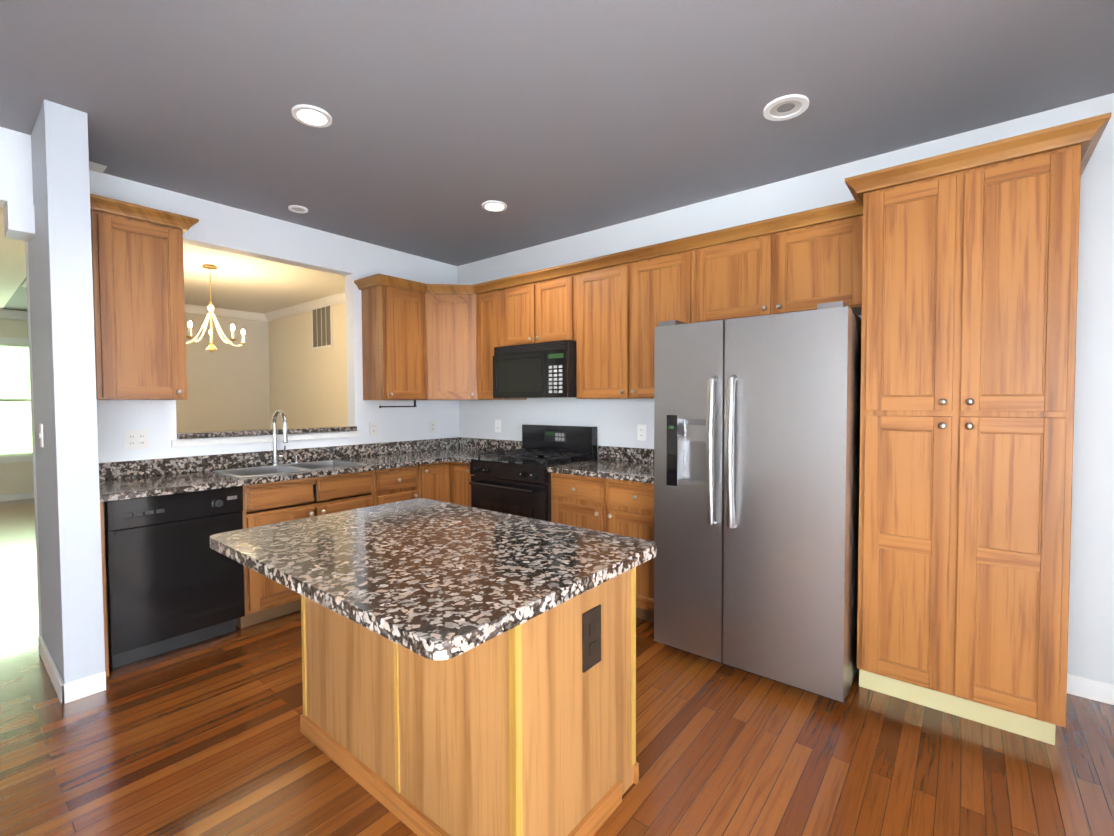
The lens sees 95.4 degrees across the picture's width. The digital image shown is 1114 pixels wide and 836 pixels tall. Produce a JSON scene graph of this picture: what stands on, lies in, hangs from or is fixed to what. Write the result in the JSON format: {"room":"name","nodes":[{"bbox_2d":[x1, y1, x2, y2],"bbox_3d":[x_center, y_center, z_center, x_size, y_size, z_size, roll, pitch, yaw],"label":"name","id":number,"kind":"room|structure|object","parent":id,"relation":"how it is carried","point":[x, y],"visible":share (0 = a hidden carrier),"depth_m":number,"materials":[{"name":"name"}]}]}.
{"room":"kitchen","nodes":[
{"label":"kitchen","id":0,"kind":"room"},
{"bbox_2d":[0,318,33,494],"bbox_3d":[-8.031,-0.167,6.862,0.120,2.690,6.250,1,2,39],"label":"wall","id":1,"kind":"structure","parent":0,"point":[16,477],"depth_m":7.19,"materials":[{"name":"beige paint"}]},
{"bbox_2d":[0,309,27,320],"bbox_3d":[-7.981,-1.441,6.740,0.070,0.125,5.950,1,2,39],"label":"crown molding","id":2,"kind":"structure","parent":1,"relation":"attached to","point":[13,314],"depth_m":7.13,"materials":[{"name":"white"}]},
{"bbox_2d":[0,337,32,462],"bbox_3d":[-7.853,-0.248,7.032,0.120,1.760,1.360,1,2,39],"label":"living room window","id":3,"kind":"structure","parent":1,"relation":"in","point":[15,421],"depth_m":7.23,"materials":[{"name":"white glass"}]},
{"bbox_2d":[0,492,33,501],"bbox_3d":[-7.982,1.134,6.848,0.016,0.090,5.920,1,2,39],"label":"baseboard","id":4,"kind":"structure","parent":1,"relation":"attached to","point":[29,495],"depth_m":7.21,"materials":[{"name":"white"}]},
{"bbox_2d":[0,127,34,241],"bbox_3d":[-3.629,-1.118,1.371,0.200,0.490,3.070,1,2,39],"label":"wall","id":5,"kind":"structure","parent":0,"point":[16,193],"depth_m":2.48,"materials":[{"name":"white paint"}]},
{"bbox_2d":[28,99,104,683],"bbox_3d":[-2.482,-0.059,2.545,0.740,2.690,0.140,1,2,39],"label":"wall column","id":6,"kind":"structure","parent":0,"point":[64,378],"depth_m":2.32,"materials":[{"name":"grey paint"}]},
{"bbox_2d":[39,424,43,446],"bbox_3d":[-2.584,0.087,2.534,0.072,0.116,0.010,1,2,39],"label":"light switch","id":7,"kind":"object","parent":6,"relation":"attached to","point":[40,425],"depth_m":2.52,"materials":[{"name":"white plastic"}]},
{"bbox_2d":[38,636,68,704],"bbox_3d":[-2.528,1.243,2.527,0.773,0.090,0.013,1,2,39],"label":"baseboard","id":8,"kind":"structure","parent":6,"relation":"attached to","point":[61,689],"depth_m":2.43,"materials":[{"name":"white wood"}]},
{"bbox_2d":[176,312,270,432],"bbox_3d":[-5.114,-0.178,6.810,0.120,2.690,2.300,1,2,39],"label":"wall","id":9,"kind":"structure","parent":0,"point":[228,386],"depth_m":7.21,"materials":[{"name":"beige paint"}]},
{"bbox_2d":[185,304,263,320],"bbox_3d":[-5.074,-1.469,6.663,0.085,0.100,2.190,1,2,39],"label":"crown molding","id":10,"kind":"structure","parent":9,"relation":"attached to","point":[188,308],"depth_m":7.16,"materials":[{"name":"white"}]},
{"bbox_2d":[25,170,458,635],"bbox_3d":[-1.939,-0.103,3.899,0.120,2.690,2.930,1,2,39],"label":"wall","id":11,"kind":"structure","parent":0,"point":[222,227],"depth_m":3.68,"materials":[{"name":"white paint"}]},
{"bbox_2d":[124,430,148,449],"bbox_3d":[-2.539,0.131,3.061,0.008,0.116,0.118,1,2,39],"label":"electrical outlet plate","id":12,"kind":"object","parent":11,"relation":"attached to","point":[136,439],"depth_m":3.06,"materials":[{"name":"white plastic"}]},
{"bbox_2d":[90,194,186,399],"bbox_3d":[-2.431,-0.637,2.921,0.322,1.062,0.400,1,2,39],"label":"upper cabinet","id":13,"kind":"object","parent":11,"relation":"attached to","point":[138,264],"depth_m":2.81,"materials":[{"name":"brown wood"}]},
{"bbox_2d":[171,431,359,447],"bbox_3d":[-2.029,0.145,3.684,0.015,0.048,1.270,1,2,39],"label":"trim","id":14,"kind":"structure","parent":11,"relation":"attached to","point":[226,440],"depth_m":3.56,"materials":[{"name":"white"}]},
{"bbox_2d":[177,426,356,438],"bbox_3d":[-2.081,0.100,3.724,0.185,0.035,1.204,1,2,39],"label":"sill ledge","id":15,"kind":"object","parent":11,"relation":"attached to","point":[210,434],"visible":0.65,"depth_m":3.56,"materials":[{"name":"multicoloured stone"}]},
{"bbox_2d":[369,422,377,435],"bbox_3d":[-1.551,0.089,4.280,0.008,0.116,0.072,1,2,39],"label":"electrical outlet plate","id":16,"kind":"object","parent":11,"relation":"attached to","point":[372,425],"depth_m":4.27,"materials":[{"name":"white plastic"}]},
{"bbox_2d":[358,274,429,399],"bbox_3d":[-1.328,-0.637,4.252,0.362,0.972,0.456,1,2,39],"label":"upper cabinet","id":17,"kind":"object","parent":11,"relation":"attached to","point":[424,341],"depth_m":4.12,"materials":[{"name":"brown wood"}]},
{"bbox_2d":[379,400,416,407],"bbox_3d":[-1.327,-0.118,4.240,0.020,0.064,0.350,1,2,39],"label":"towel rail","id":18,"kind":"object","parent":17,"relation":"attached to","point":[400,406],"visible":1,"depth_m":4.26,"materials":[{"name":"black metal"}]},
{"bbox_2d":[429,421,435,432],"bbox_3d":[-1.167,0.083,4.754,0.008,0.116,0.072,1,2,39],"label":"electrical outlet plate","id":19,"kind":"object","parent":11,"relation":"attached to","point":[432,424],"depth_m":4.75,"materials":[{"name":"white plastic"}]},
{"bbox_2d":[268,302,347,428],"bbox_3d":[-2.728,-0.177,6.435,4.300,2.690,0.120,1,2,39],"label":"wall","id":20,"kind":"structure","parent":0,"point":[308,386],"depth_m":6.89,"materials":[{"name":"beige paint"}]},
{"bbox_2d":[264,292,345,321],"bbox_3d":[-2.752,-1.467,6.277,4.180,0.100,0.085,1,2,39],"label":"crown molding","id":21,"kind":"structure","parent":20,"relation":"attached to","point":[336,299],"depth_m":6.74,"materials":[{"name":"white"}]},
{"bbox_2d":[311,306,332,349],"bbox_3d":[-3.055,-1.200,6.577,0.540,0.590,0.013,1,2,39],"label":"air vent","id":22,"kind":"object","parent":20,"relation":"in","point":[322,327],"visible":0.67,"depth_m":6.56,"materials":[{"name":"white metal"}]},
{"bbox_2d":[0,498,1113,835],"bbox_3d":[-3.464,1.320,3.226,11.800,0.100,6.230,1,2,39],"label":"floor","id":23,"kind":"structure","parent":0,"point":[204,738],"depth_m":1.93,"materials":[{"name":"brown wood"}]},
{"bbox_2d":[104,486,244,668],"bbox_3d":[-2.250,0.837,2.918,0.640,0.875,0.600,1,2,39],"label":"dishwasher","id":24,"kind":"object","parent":23,"relation":"on","point":[174,580],"visible":0.92,"depth_m":2.70,"materials":[{"name":"black metal"}]},
{"bbox_2d":[328,465,419,513],"bbox_3d":[-1.427,0.801,3.965,0.616,0.876,0.399,1,2,39],"label":"base cabinet","id":25,"kind":"object","parent":23,"relation":"on","point":[349,491],"depth_m":3.64,"materials":[{"name":"brown wood"}]},
{"bbox_2d":[420,461,471,506],"bbox_3d":[-0.898,0.785,4.384,0.910,0.876,0.910,1,2,39],"label":"base cabinet","id":26,"kind":"object","parent":23,"relation":"on","point":[449,481],"depth_m":4.06,"materials":[{"name":"brown wood"}]},
{"bbox_2d":[99,437,494,501],"bbox_3d":[-1.588,0.299,3.719,0.660,0.137,2.786,1,2,39],"label":"countertop","id":27,"kind":"structure","parent":26,"relation":"on","point":[124,480],"depth_m":3.30,"materials":[{"name":"stone"}]},
{"bbox_2d":[271,410,299,464],"bbox_3d":[-1.905,0.138,3.605,0.215,0.398,0.189,1,2,39],"label":"faucet","id":28,"kind":"object","parent":27,"relation":"on","point":[276,456],"visible":0.94,"depth_m":3.59,"materials":[{"name":"silver metal"}]},
{"bbox_2d":[212,460,366,508],"bbox_3d":[-1.795,0.436,3.453,0.466,0.200,0.816,1,2,39],"label":"sink","id":29,"kind":"object","parent":27,"relation":"in","point":[276,469],"visible":0.35,"depth_m":3.49,"materials":[{"name":"silver metal"}]},
{"bbox_2d":[451,439,521,463],"bbox_3d":[-0.562,0.278,4.262,0.250,0.137,0.650,1,2,39],"label":"countertop","id":30,"kind":"structure","parent":26,"relation":"on","point":[461,451],"depth_m":4.58,"materials":[{"name":"stone"}]},
{"bbox_2d":[300,570,638,835],"bbox_3d":[-0.385,0.878,1.933,1.228,0.838,0.628,1,2,39],"label":"kitchen island","id":31,"kind":"object","parent":23,"relation":"on","point":[468,671],"depth_m":1.56,"materials":[{"name":"brown wood"}]},
{"bbox_2d":[210,498,656,665],"bbox_3d":[-0.462,0.445,1.784,1.345,0.039,0.935,1,2,39],"label":"island countertop","id":32,"kind":"structure","parent":31,"relation":"on","point":[439,581],"depth_m":1.52,"materials":[{"name":"multicoloured stone"}]},
{"bbox_2d":[469,424,596,521],"bbox_3d":[-0.192,0.652,3.920,0.758,1.165,0.715,1,2,39],"label":"range","id":33,"kind":"object","parent":23,"relation":"on","point":[514,483],"visible":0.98,"depth_m":3.79,"materials":[{"name":"black metal"}]},
{"bbox_2d":[551,473,653,622],"bbox_3d":[0.496,0.808,3.444,0.910,0.876,0.617,1,2,39],"label":"base cabinet","id":34,"kind":"object","parent":23,"relation":"on","point":[621,507],"depth_m":3.16,"materials":[{"name":"brown wood"}]},
{"bbox_2d":[547,446,653,483],"bbox_3d":[0.485,0.299,3.417,0.910,0.137,0.646,1,2,39],"label":"countertop","id":35,"kind":"structure","parent":34,"relation":"on","point":[617,463],"depth_m":3.47,"materials":[{"name":"stone"}]},
{"bbox_2d":[654,301,861,703],"bbox_3d":[1.108,0.377,2.724,0.904,1.777,0.886,1,2,39],"label":"fridge","id":36,"kind":"object","parent":23,"relation":"on","point":[756,467],"visible":0.98,"depth_m":2.37,"materials":[{"name":"silver metal"}]},
{"bbox_2d":[845,112,1110,744],"bbox_3d":[1.822,0.099,2.309,0.816,2.352,0.671,1,2,39],"label":"pantry","id":37,"kind":"object","parent":23,"relation":"on","point":[969,305],"visible":1,"depth_m":2.05,"materials":[{"name":"brown wood"}]},
{"bbox_2d":[0,0,1113,313],"bbox_3d":[-3.476,-1.466,3.141,11.800,0.104,6.230,1,2,39],"label":"ceiling","id":38,"kind":"structure","parent":0,"point":[548,120],"depth_m":2.22,"materials":[{"name":"grey paint"}]},
{"bbox_2d":[186,264,246,351],"bbox_3d":[-3.336,-1.054,4.919,0.602,0.837,0.582,1,2,39],"label":"chandelier","id":39,"kind":"object","parent":38,"relation":"hanging from","point":[211,347],"visible":0.88,"depth_m":4.88,"materials":[{"name":"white metal"}]},
{"bbox_2d":[288,205,307,212],"bbox_3d":[-1.772,-1.429,3.467,0.120,0.012,0.120,1,2,39],"label":"recessed light","id":40,"kind":"object","parent":38,"relation":"in","point":[297,208],"visible":0.98,"depth_m":3.46,"materials":[{"name":"white"}]},
{"bbox_2d":[291,104,331,127],"bbox_3d":[-1.135,-1.398,2.347,0.170,0.012,0.170,1,2,39],"label":"recessed light","id":41,"kind":"object","parent":38,"relation":"in","point":[311,115],"visible":0.98,"depth_m":2.34,"materials":[{"name":"white plastic"}]},
{"bbox_2d":[482,200,506,211],"bbox_3d":[-0.424,-1.434,3.431,0.170,0.012,0.170,1,2,39],"label":"recessed light","id":42,"kind":"object","parent":38,"relation":"in","point":[495,206],"visible":0.96,"depth_m":3.42,"materials":[{"name":"white"}]},
{"bbox_2d":[763,94,808,120],"bbox_3d":[1.039,-1.406,2.298,0.190,0.012,0.190,1,2,39],"label":"recessed light","id":43,"kind":"object","parent":38,"relation":"in","point":[786,107],"visible":1,"depth_m":2.29,"materials":[{"name":"white metal"}]},
{"bbox_2d":[457,93,1113,683],"bbox_3d":[1.011,-0.102,3.473,5.240,2.690,0.120,1,2,39],"label":"wall","id":44,"kind":"structure","parent":0,"point":[1091,601],"depth_m":2.33,"materials":[{"name":"white paint"}]},
{"bbox_2d":[430,284,473,399],"bbox_3d":[-0.926,-0.648,4.550,0.612,0.972,0.612,1,2,39],"label":"upper cabinet","id":45,"kind":"object","parent":44,"relation":"attached to","point":[451,372],"depth_m":4.33,"materials":[{"name":"brown wood"}]},
{"bbox_2d":[495,420,500,431],"bbox_3d":[-0.545,0.073,4.655,0.072,0.116,0.008,1,2,39],"label":"electrical outlet plate","id":46,"kind":"object","parent":44,"relation":"attached to","point":[497,422],"depth_m":4.65,"materials":[{"name":"white plastic"}]},
{"bbox_2d":[470,279,526,399],"bbox_3d":[-0.514,-0.645,4.376,0.349,0.972,0.363,1,2,39],"label":"upper cabinet","id":47,"kind":"object","parent":44,"relation":"attached to","point":[485,335],"depth_m":4.28,"materials":[{"name":"brown wood"}]},
{"bbox_2d":[498,270,541,346],"bbox_3d":[-0.191,-0.851,4.133,0.448,0.547,0.322,1,2,39],"label":"upper cabinet","id":48,"kind":"object","parent":44,"relation":"attached to","point":[519,296],"depth_m":4.00,"materials":[{"name":"brown wood"}]},
{"bbox_2d":[493,340,576,397],"bbox_3d":[-0.099,-0.365,4.010,0.756,0.408,0.422,1,2,39],"label":"over-the-range microwave","id":49,"kind":"object","parent":48,"relation":"attached to","point":[542,370],"visible":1,"depth_m":3.80,"materials":[{"name":"black"}]},
{"bbox_2d":[542,262,573,342],"bbox_3d":[0.053,-0.846,3.936,0.447,0.547,0.322,1,2,39],"label":"upper cabinet","id":50,"kind":"object","parent":44,"relation":"attached to","point":[557,281],"depth_m":3.77,"materials":[{"name":"brown wood"}]},
{"bbox_2d":[574,248,637,398],"bbox_3d":[0.432,-0.626,3.636,0.523,0.972,0.322,1,2,39],"label":"upper cabinet","id":51,"kind":"object","parent":44,"relation":"attached to","point":[606,286],"depth_m":3.50,"materials":[{"name":"brown wood"}]},
{"bbox_2d":[637,425,645,440],"bbox_3d":[0.621,0.107,3.712,0.072,0.116,0.008,1,2,39],"label":"electrical outlet plate","id":52,"kind":"object","parent":44,"relation":"attached to","point":[641,429],"depth_m":3.71,"materials":[{"name":"white plastic"}]},
{"bbox_2d":[638,236,693,398],"bbox_3d":[0.734,-0.620,3.392,0.523,0.972,0.322,1,2,39],"label":"upper cabinet","id":53,"kind":"object","parent":44,"relation":"attached to","point":[665,269],"depth_m":3.24,"materials":[{"name":"brown wood"}]},
{"bbox_2d":[694,214,789,322],"bbox_3d":[1.143,-0.837,3.054,0.530,0.522,0.322,1,2,39],"label":"upper cabinet","id":54,"kind":"object","parent":44,"relation":"attached to","point":[740,271],"depth_m":2.91,"materials":[{"name":"brown wood"}]},
{"bbox_2d":[786,200,862,315],"bbox_3d":[1.450,-0.830,2.804,0.530,0.522,0.322,1,2,39],"label":"upper cabinet","id":55,"kind":"object","parent":44,"relation":"attached to","point":[824,256],"depth_m":2.64,"materials":[{"name":"brown wood"}]},
{"bbox_2d":[1067,674,1113,704],"bbox_3d":[2.603,1.232,2.140,0.765,0.090,0.016,1,2,39],"label":"baseboard","id":56,"kind":"structure","parent":44,"relation":"attached to","point":[1079,686],"depth_m":2.29,"materials":[{"name":"white wood"}]}
]}

